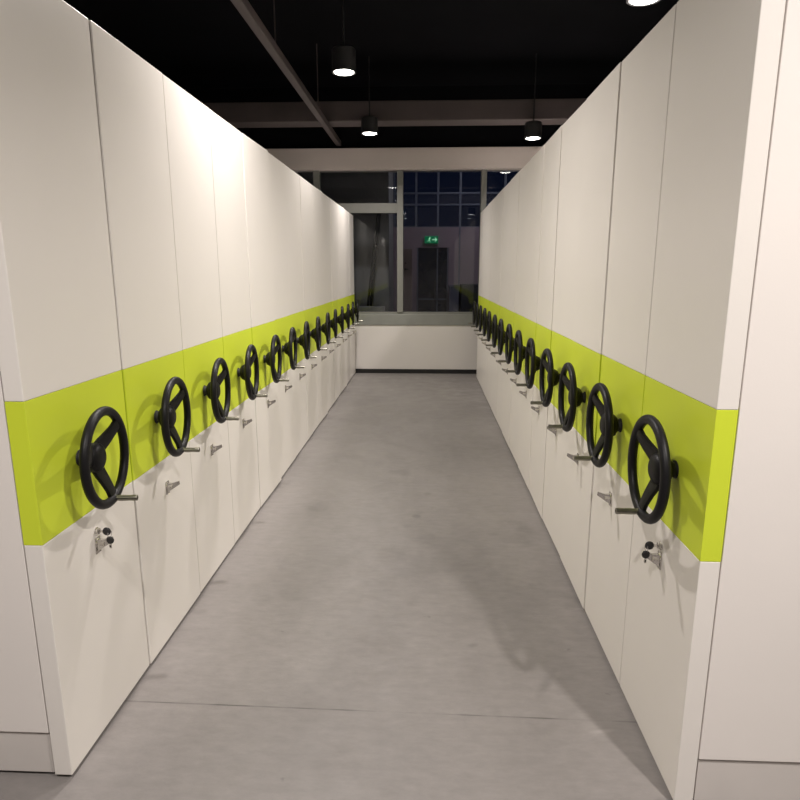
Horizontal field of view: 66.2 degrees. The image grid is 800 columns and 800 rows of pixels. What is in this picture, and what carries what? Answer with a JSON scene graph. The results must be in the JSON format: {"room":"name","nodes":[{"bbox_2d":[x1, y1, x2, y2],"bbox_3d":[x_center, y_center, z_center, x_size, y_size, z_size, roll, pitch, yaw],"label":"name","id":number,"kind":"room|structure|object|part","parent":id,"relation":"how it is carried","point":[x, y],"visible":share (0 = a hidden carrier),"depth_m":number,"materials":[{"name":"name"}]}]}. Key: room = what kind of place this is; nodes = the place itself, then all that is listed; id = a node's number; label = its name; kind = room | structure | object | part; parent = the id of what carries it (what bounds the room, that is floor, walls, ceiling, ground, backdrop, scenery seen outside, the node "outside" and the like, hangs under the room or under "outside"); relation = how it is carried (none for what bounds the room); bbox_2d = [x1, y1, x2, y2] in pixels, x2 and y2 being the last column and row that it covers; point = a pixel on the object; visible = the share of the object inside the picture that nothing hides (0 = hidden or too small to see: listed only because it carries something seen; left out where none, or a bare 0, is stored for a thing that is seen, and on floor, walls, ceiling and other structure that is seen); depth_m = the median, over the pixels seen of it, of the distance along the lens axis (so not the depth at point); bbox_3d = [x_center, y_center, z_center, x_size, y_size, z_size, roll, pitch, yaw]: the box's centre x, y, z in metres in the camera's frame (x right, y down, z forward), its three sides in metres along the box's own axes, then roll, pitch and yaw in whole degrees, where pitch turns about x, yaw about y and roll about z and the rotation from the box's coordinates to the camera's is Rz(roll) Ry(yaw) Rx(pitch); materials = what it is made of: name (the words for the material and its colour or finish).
{"room":"archive storage room","nodes":[
{"label":"archive storage room","id":0,"kind":"room"},
{"bbox_2d":[0,373,672,799],"bbox_3d":[-0.041,0.995,2.795,7.600,0.100,13.450,1,12,2],"label":"floor","id":1,"kind":"structure","parent":0,"point":[401,617],"depth_m":2.46,"materials":[{"name":"grey concrete"}]},
{"bbox_2d":[0,0,148,774],"bbox_3d":[-2.108,-0.028,1.922,2.571,2.262,0.528,1,12,2],"label":"shelving unit","id":2,"kind":"object","parent":1,"relation":"on","point":[74,647],"visible":1,"depth_m":1.78,"materials":[{"name":"metal"}]},
{"bbox_3d":[-0.947,0.463,1.977,0.048,0.045,0.020,1,12,2],"label":"lever","id":3,"kind":"part","parent":2,"relation":"part of","materials":[{"name":"silver metal"}]},
{"bbox_2d":[99,527,113,547],"bbox_3d":[-0.943,0.443,1.970,0.047,0.072,0.024,-4,12,-17],"label":"bunch","id":4,"kind":"object","parent":2,"relation":"hanging from","point":[106,531],"visible":1,"depth_m":1.97,"materials":[{"name":"silver metal"}]},
{"bbox_3d":[-0.864,0.308,1.929,0.077,0.021,0.021,-1,12,-3],"label":"crank handle","id":5,"kind":"part","parent":2,"relation":"part of","materials":[{"name":"metal"}]},
{"bbox_2d":[88,20,199,663],"bbox_3d":[-2.084,-0.139,2.445,2.574,2.262,0.528,1,12,2],"label":"shelving unit","id":6,"kind":"object","parent":1,"relation":"on","point":[129,93],"visible":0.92,"depth_m":2.33,"materials":[{"name":"metal"}]},
{"bbox_3d":[-0.921,0.352,2.500,0.048,0.045,0.020,1,12,2],"label":"lever","id":7,"kind":"part","parent":6,"relation":"part of","materials":[{"name":"silver metal"}]},
{"bbox_3d":[-0.837,0.199,2.448,0.077,0.021,0.021,-1,10,-3],"label":"crank handle","id":8,"kind":"part","parent":6,"relation":"part of","materials":[{"name":"metal"}]},
{"bbox_2d":[162,74,238,592],"bbox_3d":[-2.062,-0.249,2.968,2.572,2.262,0.528,1,12,2],"label":"shelving unit","id":9,"kind":"object","parent":1,"relation":"on","point":[206,371],"visible":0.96,"depth_m":2.86,"materials":[{"name":"metal"}]},
{"bbox_3d":[-0.900,0.242,3.023,0.048,0.045,0.020,1,12,2],"label":"lever","id":10,"kind":"part","parent":9,"relation":"part of","materials":[{"name":"silver metal"}]},
{"bbox_3d":[-0.816,0.090,2.967,0.077,0.021,0.021,-1,8,-3],"label":"crank handle","id":11,"kind":"part","parent":9,"relation":"part of","materials":[{"name":"metal"}]},
{"bbox_2d":[209,109,267,542],"bbox_3d":[-2.040,-0.359,3.491,2.570,2.262,0.528,1,12,2],"label":"shelving unit","id":12,"kind":"object","parent":1,"relation":"on","point":[239,351],"visible":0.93,"depth_m":3.40,"materials":[{"name":"metal"}]},
{"bbox_3d":[-0.795,-0.025,3.502,0.077,0.021,0.021,-1,13,-3],"label":"crank handle","id":13,"kind":"part","parent":12,"relation":"part of","materials":[{"name":"metal"}]},
{"bbox_2d":[242,133,288,506],"bbox_3d":[-2.012,-0.470,4.015,2.579,2.262,0.529,1,12,2],"label":"shelving unit","id":14,"kind":"object","parent":1,"relation":"on","point":[266,342],"visible":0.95,"depth_m":3.92,"materials":[{"name":"metal"}]},
{"bbox_2d":[268,153,303,477],"bbox_3d":[-1.992,-0.580,4.537,2.573,2.262,0.528,1,12,2],"label":"shelving unit","id":15,"kind":"object","parent":1,"relation":"on","point":[286,333],"visible":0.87,"depth_m":4.47,"materials":[{"name":"metal"}]},
{"bbox_2d":[285,165,316,455],"bbox_3d":[-1.970,-0.690,5.060,2.572,2.262,0.528,1,12,2],"label":"shelving unit","id":16,"kind":"object","parent":1,"relation":"on","point":[292,179],"visible":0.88,"depth_m":4.99,"materials":[{"name":"metal"}]},
{"bbox_2d":[299,176,326,438],"bbox_3d":[-1.946,-0.800,5.583,2.574,2.262,0.528,1,12,2],"label":"shelving unit","id":17,"kind":"object","parent":1,"relation":"on","point":[305,187],"visible":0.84,"depth_m":5.50,"materials":[{"name":"metal"}]},
{"bbox_3d":[-0.838,-0.797,5.535,0.053,2.248,0.528,0,12,2],"label":"panel","id":18,"kind":"part","parent":17,"relation":"part of","materials":[{"name":"white metal"}]},
{"bbox_2d":[311,185,335,424],"bbox_3d":[-1.922,-0.911,6.107,2.576,2.262,0.529,1,12,2],"label":"shelving unit","id":19,"kind":"object","parent":1,"relation":"on","point":[317,204],"visible":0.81,"depth_m":6.03,"materials":[{"name":"metal"}]},
{"bbox_3d":[-0.812,-0.908,6.059,0.053,2.248,0.528,1,12,3],"label":"panel","id":20,"kind":"part","parent":19,"relation":"part of","materials":[{"name":"white metal"}]},
{"bbox_2d":[322,193,342,410],"bbox_3d":[-1.901,-1.021,6.629,2.573,2.262,0.528,1,12,2],"label":"shelving unit","id":21,"kind":"object","parent":1,"relation":"on","point":[326,200],"visible":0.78,"depth_m":6.57,"materials":[{"name":"metal"}]},
{"bbox_3d":[-0.793,-1.018,6.581,0.053,2.248,0.528,1,12,2],"label":"panel","id":22,"kind":"part","parent":21,"relation":"part of","materials":[{"name":"white metal"}]},
{"bbox_2d":[330,199,348,401],"bbox_3d":[-1.877,-1.131,7.152,2.573,2.262,0.528,1,12,2],"label":"shelving unit","id":23,"kind":"object","parent":1,"relation":"on","point":[333,205],"visible":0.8,"depth_m":7.06,"materials":[{"name":"metal"}]},
{"bbox_3d":[-0.769,-1.128,7.104,0.053,2.248,0.528,0,12,2],"label":"panel","id":24,"kind":"part","parent":23,"relation":"part of","materials":[{"name":"white metal"}]},
{"bbox_2d":[337,204,354,391],"bbox_3d":[-1.852,-1.242,7.676,2.577,2.262,0.529,1,12,2],"label":"shelving unit","id":25,"kind":"object","parent":1,"relation":"on","point":[340,210],"visible":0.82,"depth_m":7.59,"materials":[{"name":"metal"}]},
{"bbox_3d":[-0.743,-1.239,7.628,0.053,2.248,0.528,1,12,3],"label":"panel","id":26,"kind":"part","parent":25,"relation":"part of","materials":[{"name":"white metal"}]},
{"bbox_2d":[344,209,358,382],"bbox_3d":[-1.832,-1.352,8.198,2.572,2.262,0.528,1,12,2],"label":"shelving unit","id":27,"kind":"object","parent":1,"relation":"on","point":[346,222],"visible":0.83,"depth_m":8.12,"materials":[{"name":"metal"}]},
{"bbox_3d":[-0.725,-1.349,8.150,0.053,2.248,0.528,1,12,2],"label":"panel","id":28,"kind":"part","parent":27,"relation":"part of","materials":[{"name":"white metal"}]},
{"bbox_2d":[348,212,362,377],"bbox_3d":[-1.809,-1.462,8.721,2.572,2.262,0.528,1,12,2],"label":"shelving unit","id":29,"kind":"object","parent":1,"relation":"on","point":[350,216],"visible":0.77,"depth_m":8.64,"materials":[{"name":"metal"}]},
{"bbox_3d":[-0.701,-1.459,8.673,0.053,2.248,0.528,1,12,2],"label":"panel","id":30,"kind":"part","parent":29,"relation":"part of","materials":[{"name":"white metal"}]},
{"bbox_2d":[468,210,483,380],"bbox_3d":[2.212,-1.360,8.236,2.573,2.262,0.505,1,12,2],"label":"shelving unit","id":31,"kind":"object","parent":1,"relation":"on","point":[482,212],"visible":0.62,"depth_m":8.26,"materials":[{"name":"metal"}]},
{"bbox_3d":[1.106,-1.377,8.281,0.053,2.248,0.505,1,12,2],"label":"panel","id":32,"kind":"part","parent":31,"relation":"part of","materials":[{"name":"white metal"}]},
{"bbox_2d":[471,206,487,389],"bbox_3d":[2.190,-1.254,7.735,2.573,2.262,0.506,1,12,2],"label":"shelving unit","id":33,"kind":"object","parent":1,"relation":"on","point":[486,208],"visible":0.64,"depth_m":7.77,"materials":[{"name":"metal"}]},
{"bbox_3d":[1.084,-1.271,7.780,0.053,2.248,0.505,0,12,2],"label":"panel","id":34,"kind":"part","parent":33,"relation":"part of","materials":[{"name":"white metal"}]},
{"bbox_2d":[474,201,491,398],"bbox_3d":[2.167,-1.149,7.234,2.575,2.262,0.505,1,12,2],"label":"shelving unit","id":35,"kind":"object","parent":1,"relation":"on","point":[489,221],"visible":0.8,"depth_m":7.24,"materials":[{"name":"metal"}]},
{"bbox_3d":[1.060,-1.165,7.279,0.053,2.248,0.505,1,12,2],"label":"panel","id":36,"kind":"part","parent":35,"relation":"part of","materials":[{"name":"white metal"}]},
{"bbox_2d":[477,195,497,406],"bbox_3d":[2.146,-1.043,6.733,2.572,2.262,0.506,1,12,2],"label":"shelving unit","id":37,"kind":"object","parent":1,"relation":"on","point":[494,201],"visible":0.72,"depth_m":6.76,"materials":[{"name":"metal"}]},
{"bbox_3d":[1.040,-1.060,6.778,0.053,2.248,0.505,0,12,2],"label":"panel","id":38,"kind":"part","parent":37,"relation":"part of","materials":[{"name":"white metal"}]},
{"bbox_2d":[481,188,503,417],"bbox_3d":[2.123,-0.937,6.232,2.575,2.262,0.505,1,12,2],"label":"shelving unit","id":39,"kind":"object","parent":1,"relation":"on","point":[501,194],"visible":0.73,"depth_m":6.23,"materials":[{"name":"metal"}]},
{"bbox_3d":[1.016,-0.954,6.277,0.053,2.248,0.505,1,12,2],"label":"panel","id":40,"kind":"part","parent":39,"relation":"part of","materials":[{"name":"white metal"}]},
{"bbox_2d":[486,181,510,430],"bbox_3d":[2.102,-0.832,5.731,2.572,2.262,0.506,1,12,2],"label":"shelving unit","id":41,"kind":"object","parent":1,"relation":"on","point":[506,200],"visible":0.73,"depth_m":5.74,"materials":[{"name":"metal"}]},
{"bbox_3d":[0.996,-0.848,5.776,0.053,2.248,0.505,0,12,2],"label":"panel","id":42,"kind":"part","parent":41,"relation":"part of","materials":[{"name":"white metal"}]},
{"bbox_2d":[491,171,519,446],"bbox_3d":[2.079,-0.726,5.230,2.576,2.262,0.505,1,12,2],"label":"shelving unit","id":43,"kind":"object","parent":1,"relation":"on","point":[514,193],"visible":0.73,"depth_m":5.23,"materials":[{"name":"metal"}]},
{"bbox_3d":[0.971,-0.743,5.275,0.053,2.248,0.505,1,12,2],"label":"panel","id":44,"kind":"part","parent":43,"relation":"part of","materials":[{"name":"white metal"}]},
{"bbox_2d":[498,160,530,464],"bbox_3d":[2.058,-0.620,4.729,2.573,2.262,0.506,1,12,2],"label":"shelving unit","id":45,"kind":"object","parent":1,"relation":"on","point":[524,182],"visible":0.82,"depth_m":4.75,"materials":[{"name":"metal"}]},
{"bbox_3d":[0.952,-0.637,4.774,0.053,2.248,0.505,0,12,2],"label":"panel","id":46,"kind":"part","parent":45,"relation":"part of","materials":[{"name":"white metal"}]},
{"bbox_2d":[506,145,544,488],"bbox_3d":[2.035,-0.515,4.228,2.574,2.262,0.505,1,12,2],"label":"shelving unit","id":47,"kind":"object","parent":1,"relation":"on","point":[537,161],"visible":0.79,"depth_m":4.23,"materials":[{"name":"metal"}]},
{"bbox_3d":[0.928,-0.531,4.273,0.053,2.248,0.505,1,12,2],"label":"panel","id":48,"kind":"part","parent":47,"relation":"part of","materials":[{"name":"white metal"}]},
{"bbox_2d":[516,126,561,517],"bbox_3d":[2.013,-0.409,3.727,2.574,2.262,0.506,1,12,2],"label":"shelving unit","id":49,"kind":"object","parent":1,"relation":"on","point":[552,151],"visible":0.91,"depth_m":3.73,"materials":[{"name":"metal"}]},
{"bbox_2d":[530,100,586,554],"bbox_3d":[1.992,-0.303,3.226,2.573,2.262,0.506,1,12,2],"label":"shelving unit","id":50,"kind":"object","parent":1,"relation":"on","point":[573,129],"visible":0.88,"depth_m":3.23,"materials":[{"name":"metal"}]},
{"bbox_3d":[0.744,0.016,3.318,0.077,0.021,0.021,1,9,4],"label":"crank handle","id":51,"kind":"part","parent":50,"relation":"part of","materials":[{"name":"metal"}]},
{"bbox_3d":[0.832,0.167,3.378,0.048,0.045,0.020,0,12,2],"label":"lever","id":52,"kind":"part","parent":50,"relation":"part of","materials":[{"name":"silver metal"}]},
{"bbox_2d":[548,62,621,608],"bbox_3d":[1.968,-0.198,2.725,2.576,2.262,0.506,1,12,2],"label":"shelving unit","id":53,"kind":"object","parent":1,"relation":"on","point":[602,106],"visible":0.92,"depth_m":2.71,"materials":[{"name":"metal"}]},
{"bbox_3d":[0.719,0.122,2.816,0.077,0.021,0.021,1,8,4],"label":"crank handle","id":54,"kind":"part","parent":53,"relation":"part of","materials":[{"name":"metal"}]},
{"bbox_3d":[0.806,0.273,2.878,0.048,0.045,0.020,1,12,3],"label":"lever","id":55,"kind":"part","parent":53,"relation":"part of","materials":[{"name":"silver metal"}]},
{"bbox_2d":[574,4,676,683],"bbox_3d":[1.948,-0.092,2.224,2.572,2.262,0.505,1,12,2],"label":"shelving unit","id":56,"kind":"object","parent":1,"relation":"on","point":[646,71],"visible":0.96,"depth_m":2.21,"materials":[{"name":"metal"}]},
{"bbox_3d":[0.701,0.222,2.331,0.077,0.021,0.021,1,15,4],"label":"crank handle","id":57,"kind":"part","parent":56,"relation":"part of","materials":[{"name":"metal"}]},
{"bbox_3d":[0.787,0.379,2.376,0.048,0.045,0.020,1,12,2],"label":"lever","id":58,"kind":"part","parent":56,"relation":"part of","materials":[{"name":"silver metal"}]},
{"bbox_2d":[615,0,799,799],"bbox_3d":[1.926,0.014,1.723,2.572,2.262,0.505,1,12,2],"label":"shelving unit","id":59,"kind":"object","parent":1,"relation":"on","point":[710,677],"visible":1,"depth_m":1.62,"materials":[{"name":"metal"}]},
{"bbox_3d":[0.678,0.330,1.822,0.077,0.021,0.021,1,12,4],"label":"crank handle","id":60,"kind":"part","parent":59,"relation":"part of","materials":[{"name":"metal"}]},
{"bbox_2d":[642,541,657,562],"bbox_3d":[0.761,0.465,1.869,0.047,0.072,0.024,5,13,21],"label":"bunch","id":61,"kind":"object","parent":59,"relation":"hanging from","point":[649,545],"visible":1,"depth_m":1.86,"materials":[{"name":"silver metal"}]},
{"bbox_3d":[0.765,0.484,1.875,0.048,0.045,0.020,1,12,2],"label":"lever","id":62,"kind":"part","parent":59,"relation":"part of","materials":[{"name":"silver metal"}]},
{"bbox_2d":[297,172,389,310],"bbox_3d":[-1.840,-2.609,10.067,3.330,3.950,0.100,1,12,2],"label":"window","id":63,"kind":"structure","parent":0,"point":[355,187],"depth_m":9.91,"materials":[{"name":"clear glass"}]},
{"bbox_2d":[63,0,678,88],"bbox_3d":[-0.041,-2.968,1.959,7.600,0.100,13.450,1,12,2],"label":"ceiling","id":64,"kind":"structure","parent":0,"point":[195,44],"depth_m":6.57,"materials":[{"name":"black paint"}]},
{"bbox_2d":[231,0,340,145],"bbox_3d":[-1.134,-2.538,2.001,0.070,0.760,13.240,1,12,2],"label":"duct","id":65,"kind":"object","parent":64,"relation":"hanging from","point":[244,7],"visible":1,"depth_m":5.07,"materials":[{"name":"grey metal"}]},
{"bbox_3d":[-1.054,-2.957,3.821,0.012,0.690,6.212,1,12,2],"label":"hanger rod","id":66,"kind":"part","parent":65,"relation":"part of","materials":[{"name":"grey metal"}]},
{"bbox_2d":[331,0,355,75],"bbox_3d":[-0.463,-3.122,4.988,0.200,0.850,0.200,1,12,2],"label":"pendant light","id":67,"kind":"object","parent":64,"relation":"in","point":[343,56],"visible":1,"depth_m":4.98,"materials":[{"name":"black metal"}]},
{"bbox_3d":[-0.463,-3.210,4.970,0.015,0.670,0.016,1,12,2],"label":"suspension rod","id":68,"kind":"part","parent":67,"relation":"part of","materials":[{"name":"black metal"}]},
{"bbox_2d":[361,56,377,135],"bbox_3d":[-0.363,-3.600,7.256,0.200,0.850,0.200,1,12,2],"label":"pendant light","id":69,"kind":"object","parent":64,"relation":"in","point":[369,124],"visible":1,"depth_m":7.25,"materials":[{"name":"black metal"}]},
{"bbox_3d":[-0.363,-3.688,7.237,0.015,0.670,0.016,1,12,2],"label":"suspension rod","id":70,"kind":"part","parent":69,"relation":"part of","materials":[{"name":"black metal"}]},
{"bbox_2d":[524,53,541,139],"bbox_3d":[1.575,-3.549,7.182,0.200,0.920,0.200,1,12,2],"label":"pendant light","id":71,"kind":"object","parent":64,"relation":"in","point":[533,129],"visible":1,"depth_m":7.18,"materials":[{"name":"black metal"}]},
{"bbox_3d":[1.575,-3.637,7.163,0.015,0.740,0.016,1,12,2],"label":"suspension rod","id":72,"kind":"part","parent":71,"relation":"part of","materials":[{"name":"black metal"}]},
{"bbox_2d":[626,0,660,6],"bbox_3d":[1.411,-2.761,3.447,0.200,0.920,0.200,1,12,2],"label":"pendant light","id":73,"kind":"object","parent":64,"relation":"in","point":[636,3],"visible":1,"depth_m":3.58,"materials":[{"name":"white plastic"}]},
{"bbox_2d":[389,172,393,310],"bbox_3d":[-0.168,-2.733,10.658,0.040,3.950,1.250,1,12,2],"label":"wall","id":74,"kind":"structure","parent":0,"point":[391,282],"depth_m":10.54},
{"bbox_2d":[184,84,599,148],"bbox_3d":[0.243,-3.894,8.528,7.600,0.800,0.200,1,12,2],"label":"ceiling","id":75,"kind":"structure","parent":0,"point":[487,135],"depth_m":8.45,"materials":[{"name":"black paint"}]},
{"bbox_2d":[266,146,541,172],"bbox_3d":[0.241,-3.357,8.590,7.600,0.276,0.300,1,12,2],"label":"beam","id":76,"kind":"structure","parent":75,"relation":"attached to","point":[424,159],"depth_m":8.46,"materials":[{"name":"paint"}]},
{"bbox_2d":[355,325,477,369],"bbox_3d":[0.243,-0.770,9.187,7.600,0.716,0.200,1,12,2],"label":"wall","id":77,"kind":"structure","parent":0,"point":[376,346],"depth_m":9.08,"materials":[{"name":"white paint"}]},
{"bbox_2d":[313,169,486,313],"bbox_3d":[0.242,-2.250,8.839,7.600,2.002,0.130,1,12,2],"label":"window","id":78,"kind":"structure","parent":77,"relation":"in","point":[352,208],"depth_m":8.73,"materials":[{"name":"grey paint"}]},
{"bbox_2d":[355,314,474,324],"bbox_3d":[0.243,-1.198,9.091,7.600,0.160,0.212,1,12,2],"label":"trim","id":79,"kind":"structure","parent":77,"relation":"on","point":[368,319],"depth_m":8.99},
{"bbox_2d":[355,369,476,373],"bbox_3d":[0.239,-0.428,9.148,7.600,0.062,0.018,1,12,2],"label":"baseboard","id":80,"kind":"structure","parent":77,"relation":"attached to","point":[431,371],"depth_m":9.13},
{"bbox_2d":[393,227,479,311],"bbox_3d":[1.725,-2.036,11.422,4.850,2.270,0.120,1,12,2],"label":"wall","id":81,"kind":"structure","parent":0,"point":[413,237],"depth_m":11.25,"materials":[{"name":"paint"}]},
{"bbox_2d":[425,236,437,242],"bbox_3d":[0.572,-2.922,11.196,0.250,0.128,0.052,1,12,2],"label":"exit sign","id":82,"kind":"object","parent":81,"relation":"attached to","point":[428,239],"visible":1,"depth_m":11.17,"materials":[{"name":"green plastic"}]},
{"bbox_2d":[417,248,448,311],"bbox_3d":[0.602,-1.863,11.472,0.585,1.910,0.110,1,12,2],"label":"door","id":83,"kind":"structure","parent":81,"relation":"in","point":[432,263],"depth_m":11.39,"materials":[{"name":"silver metal"}]},
{"bbox_2d":[393,171,506,226],"bbox_3d":[1.725,-3.960,11.006,4.850,1.694,0.100,1,12,2],"label":"window","id":84,"kind":"structure","parent":81,"relation":"in","point":[460,192],"depth_m":11.08,"materials":[{"name":"grey metal"}]},
{"bbox_2d":[458,227,460,311],"bbox_3d":[1.087,-2.026,11.376,0.028,2.270,0.030,1,12,2],"label":"trim","id":85,"kind":"structure","parent":81,"relation":"attached to","point":[459,227],"depth_m":11.27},
{"bbox_3d":[0.300,-0.644,10.566,7.600,0.100,2.450,1,12,2],"label":"floor","id":86,"kind":"structure","parent":0,"visible":0},
{"bbox_2d":[367,214,380,305],"bbox_3d":[-0.521,-1.780,9.843,0.163,2.429,0.588,8,14,33],"label":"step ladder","id":87,"kind":"object","parent":86,"relation":"on","point":[378,217],"visible":0.58,"depth_m":9.80,"materials":[{"name":"metal"}]},
{"bbox_2d":[403,249,411,310],"bbox_3d":[0.109,-1.604,10.393,0.185,1.850,0.110,1,12,2],"label":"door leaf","id":88,"kind":"structure","parent":86,"relation":"on","point":[407,253],"depth_m":10.31,"materials":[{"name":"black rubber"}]},
{"bbox_2d":[448,285,458,311],"bbox_3d":[0.980,-1.485,11.305,0.184,1.240,0.314,1,12,2],"label":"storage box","id":89,"kind":"object","parent":86,"relation":"on","point":[453,289],"visible":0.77,"depth_m":11.08,"materials":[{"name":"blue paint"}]},
{"bbox_3d":[0.980,-2.072,11.181,0.184,0.040,0.314,1,12,2],"label":"box lid","id":90,"kind":"part","parent":89,"relation":"part of","materials":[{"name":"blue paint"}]},
{"bbox_2d":[459,284,477,311],"bbox_3d":[1.303,-1.487,11.264,0.410,1.260,0.412,1,12,2],"label":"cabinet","id":91,"kind":"object","parent":86,"relation":"on","point":[468,292],"visible":0.33,"depth_m":10.98,"materials":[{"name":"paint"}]},
{"bbox_3d":[-3.913,-1.021,2.540,0.150,3.950,13.450,1,12,2],"label":"wall","id":92,"kind":"structure","parent":0,"visible":0},
{"bbox_2d":[202,98,586,127],"bbox_3d":[0.198,-3.516,7.536,7.600,0.230,0.300,1,12,2],"label":"beam","id":93,"kind":"structure","parent":92,"relation":"attached to","point":[489,111],"depth_m":7.41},
{"bbox_3d":[-3.571,-2.660,10.311,0.150,3.950,2.450,1,12,2],"label":"wall","id":94,"kind":"structure","parent":0,"visible":0},
{"bbox_2d":[355,306,384,310],"bbox_3d":[-1.891,-1.366,9.370,3.310,0.125,0.220,1,12,2],"label":"trim","id":95,"kind":"structure","parent":94,"relation":"attached to","point":[361,308],"depth_m":9.20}
]}

